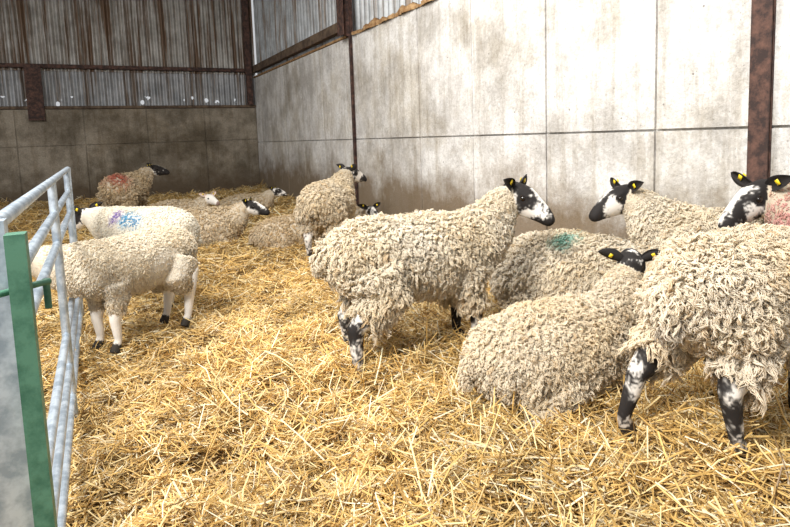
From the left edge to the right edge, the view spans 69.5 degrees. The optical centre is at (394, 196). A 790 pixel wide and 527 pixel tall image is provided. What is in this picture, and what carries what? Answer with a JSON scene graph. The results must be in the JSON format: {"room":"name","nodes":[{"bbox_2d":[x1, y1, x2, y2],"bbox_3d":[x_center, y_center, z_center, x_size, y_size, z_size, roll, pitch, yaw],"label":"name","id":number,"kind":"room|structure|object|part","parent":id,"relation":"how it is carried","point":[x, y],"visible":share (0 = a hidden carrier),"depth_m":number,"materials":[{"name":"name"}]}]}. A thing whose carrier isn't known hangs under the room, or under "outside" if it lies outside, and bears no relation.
{"room":"farm building","nodes":[
{"label":"farm building","id":0,"kind":"room"},
{"bbox_2d":[0,0,254,74],"bbox_3d":[-6.909,-3.818,12.337,7.660,2.190,0.072,-5,7,-27],"label":"cladding","id":1,"kind":"object","parent":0,"point":[158,33],"visible":0.92,"depth_m":12.80,"materials":[{"name":"metal"}]},
{"bbox_2d":[0,63,244,71],"bbox_3d":[-6.861,-2.810,12.353,7.600,0.080,0.120,-5,7,-27],"label":"trim","id":2,"kind":"structure","parent":1,"relation":"attached to","point":[5,65],"depth_m":12.71,"materials":[{"name":"metal"}]},
{"bbox_2d":[0,108,259,203],"bbox_3d":[-6.742,-0.768,12.694,7.800,2.340,0.180,-5,7,-27],"label":"wall","id":3,"kind":"structure","parent":0,"point":[202,149],"depth_m":12.94,"materials":[{"name":"concrete"}]},
{"bbox_2d":[23,64,45,120],"bbox_3d":[-7.543,-2.173,11.926,0.300,1.150,0.080,-5,7,-27],"label":"stanchion","id":4,"kind":"object","parent":3,"relation":"attached to","point":[32,73],"visible":1,"depth_m":11.89,"materials":[{"name":"brown metal"}]},
{"bbox_2d":[0,70,255,105],"bbox_3d":[-6.877,-2.385,12.524,7.660,0.900,0.072,-5,7,-27],"label":"corrugated wall panel","id":5,"kind":"object","parent":3,"relation":"on","point":[86,88],"visible":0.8,"depth_m":12.95,"materials":[{"name":"metal"}]},
{"bbox_2d":[0,105,255,108],"bbox_3d":[-6.840,-1.947,12.461,7.600,0.060,0.120,-5,7,-27],"label":"trim","id":6,"kind":"structure","parent":3,"relation":"on","point":[158,106],"depth_m":12.89,"materials":[{"name":"brown metal"}]},
{"bbox_2d":[7,187,789,526],"bbox_3d":[-3.098,0.777,5.691,7.600,0.390,15.800,-5,7,-27],"label":"straw","id":7,"kind":"structure","parent":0,"point":[198,468],"depth_m":2.43,"materials":[{"name":"plant"}]},
{"bbox_2d":[0,167,83,526],"bbox_3d":[-1.504,0.521,2.578,0.204,1.230,3.673,-5,7,-27],"label":"metal gate","id":8,"kind":"object","parent":7,"relation":"on","point":[36,449],"visible":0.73,"depth_m":1.01,"materials":[{"name":"metal"}]},
{"bbox_3d":[-0.720,0.657,1.021,0.145,1.230,0.050,-5,7,-27],"label":"post","id":9,"kind":"part","parent":8,"relation":"part of","materials":[{"name":"metal"}]},
{"bbox_3d":[-0.619,0.663,1.024,0.030,1.210,0.040,-5,7,-27],"label":"green post","id":10,"kind":"part","parent":8,"relation":"part of","materials":[{"name":"metal"}]},
{"bbox_2d":[348,35,358,206],"bbox_3d":[-0.635,-0.991,8.868,0.040,2.960,0.050,-5,7,-27],"label":"stanchion","id":11,"kind":"object","parent":7,"relation":"on","point":[349,36],"visible":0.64,"depth_m":8.82,"materials":[{"name":"brown metal"}]},
{"bbox_2d":[336,0,352,36],"bbox_3d":[-0.801,-3.574,8.613,0.160,2.240,0.240,-5,7,-27],"label":"stanchion","id":12,"kind":"object","parent":11,"relation":"on","point":[343,7],"visible":0.93,"depth_m":8.69,"materials":[{"name":"brown metal"}]},
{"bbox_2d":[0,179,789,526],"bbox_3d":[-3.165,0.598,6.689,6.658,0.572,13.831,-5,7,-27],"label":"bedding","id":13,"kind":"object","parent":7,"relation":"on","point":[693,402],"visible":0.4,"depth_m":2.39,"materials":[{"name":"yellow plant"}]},
{"bbox_2d":[28,225,199,353],"bbox_3d":[-1.730,0.562,3.465,0.580,0.704,1.194,1,7,26],"label":"sheep","id":14,"kind":"object","parent":13,"relation":"on","point":[105,272],"visible":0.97,"depth_m":3.36},
{"bbox_2d":[60,202,202,306],"bbox_3d":[-2.139,0.450,4.593,1.369,0.784,0.482,1,7,24],"label":"sheep","id":15,"kind":"object","parent":13,"relation":"on","point":[101,222],"visible":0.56,"depth_m":4.38},
{"bbox_2d":[95,163,169,206],"bbox_3d":[-4.197,-0.012,9.072,0.623,0.993,1.409,-1,6,7],"label":"sheep","id":16,"kind":"object","parent":13,"relation":"on","point":[127,189],"visible":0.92,"depth_m":8.65},
{"bbox_2d":[148,191,219,208],"bbox_3d":[-3.276,0.244,8.694,1.271,0.598,0.646,-2,6,-2],"label":"sheep","id":17,"kind":"object","parent":13,"relation":"on","point":[203,199],"visible":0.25,"depth_m":8.59},
{"bbox_2d":[183,197,269,246],"bbox_3d":[-2.274,0.362,6.999,1.471,0.656,0.737,-2,6,-4],"label":"sheep","id":18,"kind":"object","parent":13,"relation":"on","point":[220,223],"visible":0.48,"depth_m":6.89},
{"bbox_2d":[216,185,286,215],"bbox_3d":[-2.490,0.123,9.842,1.184,0.588,0.647,-4,6,-18],"label":"sheep","id":19,"kind":"object","parent":13,"relation":"on","point":[266,198],"visible":0.49,"depth_m":9.68},
{"bbox_2d":[248,214,323,255],"bbox_3d":[-1.159,0.446,6.720,1.151,0.489,0.647,-2,6,3],"label":"sheep","id":20,"kind":"object","parent":13,"relation":"on","point":[277,231],"visible":0.48,"depth_m":6.54},
{"bbox_2d":[293,163,366,262],"bbox_3d":[-0.689,0.164,6.309,0.618,1.000,1.489,-1,6,11],"label":"sheep","id":21,"kind":"object","parent":13,"relation":"on","point":[322,206],"visible":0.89,"depth_m":5.81},
{"bbox_2d":[352,202,380,219],"bbox_3d":[-0.653,0.347,7.638,1.318,0.562,0.693,3,8,37],"label":"sheep","id":22,"kind":"object","parent":13,"relation":"on","point":[362,210],"visible":0.12,"depth_m":7.32},
{"bbox_2d":[309,174,554,375],"bbox_3d":[0.225,0.436,3.392,1.502,1.054,0.615,-5,7,-23],"label":"sheep","id":23,"kind":"object","parent":13,"relation":"on","point":[378,265],"visible":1,"depth_m":3.15},
{"bbox_2d":[456,248,660,429],"bbox_3d":[0.815,0.617,2.668,1.173,0.663,0.644,-4,6,-19],"label":"sheep","id":24,"kind":"object","parent":13,"relation":"on","point":[555,349],"visible":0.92,"depth_m":2.46},
{"bbox_2d":[487,228,652,314],"bbox_3d":[1.347,0.585,3.954,0.924,0.719,1.767,-7,8,-42],"label":"sheep","id":25,"kind":"object","parent":13,"relation":"on","point":[541,264],"visible":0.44,"depth_m":3.84},
{"bbox_2d":[589,177,764,250],"bbox_3d":[1.854,0.413,3.453,0.594,1.006,1.379,-5,7,-29],"label":"sheep","id":26,"kind":"object","parent":13,"relation":"on","point":[652,219],"visible":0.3,"depth_m":3.58},
{"bbox_2d":[615,222,789,462],"bbox_3d":[1.470,0.501,2.323,1.301,0.804,0.558,-6,7,-31],"label":"sheep","id":27,"kind":"object","parent":13,"relation":"on","point":[721,296],"visible":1,"depth_m":1.98},
{"bbox_2d":[718,171,789,228],"bbox_3d":[2.263,0.400,2.554,0.629,0.987,1.478,-6,7,-31],"label":"sheep","id":28,"kind":"object","parent":13,"relation":"on","point":[768,199],"visible":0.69,"depth_m":2.87},
{"bbox_2d":[746,0,775,181],"bbox_3d":[2.170,-1.633,3.330,0.040,5.200,0.120,-5,7,-27],"label":"stanchion","id":29,"kind":"object","parent":7,"relation":"on","point":[763,12],"visible":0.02,"depth_m":3.42,"materials":[{"name":"brown metal"}]},
{"bbox_2d":[254,0,789,240],"bbox_3d":[0.255,-0.820,7.424,0.184,3.060,16.000,-5,7,-27],"label":"wall","id":30,"kind":"structure","parent":0,"point":[455,99],"depth_m":5.22,"materials":[{"name":"concrete"}]},
{"bbox_2d":[241,0,253,104],"bbox_3d":[-3.598,-3.694,13.840,0.130,2.900,0.120,-5,7,-27],"label":"stanchion","id":31,"kind":"object","parent":30,"relation":"attached to","point":[244,3],"visible":1,"depth_m":13.82,"materials":[{"name":"brown metal"}]},
{"bbox_2d":[252,23,336,72],"bbox_3d":[-2.121,-2.905,11.490,0.120,0.160,5.900,-5,7,-27],"label":"trim","id":32,"kind":"structure","parent":30,"relation":"attached to","point":[330,32],"depth_m":10.80,"materials":[{"name":"wood"}]},
{"bbox_2d":[253,36,347,77],"bbox_3d":[-2.079,-2.729,11.527,0.140,0.040,5.900,-5,7,-27],"label":"trim","id":33,"kind":"structure","parent":30,"relation":"on","point":[343,37],"depth_m":10.63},
{"bbox_2d":[253,0,421,74],"bbox_3d":[0.242,-3.474,7.074,0.102,2.270,15.800,-5,7,-27],"label":"cladding","id":34,"kind":"object","parent":30,"relation":"on","point":[279,25],"visible":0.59,"depth_m":11.12,"materials":[{"name":"grey metal"}]},
{"bbox_2d":[351,0,433,34],"bbox_3d":[1.076,-2.228,5.411,0.148,0.133,7.300,-5,7,-27],"label":"trim","id":35,"kind":"structure","parent":30,"relation":"on","point":[403,9],"depth_m":7.49,"materials":[{"name":"brown wood"}]}
]}

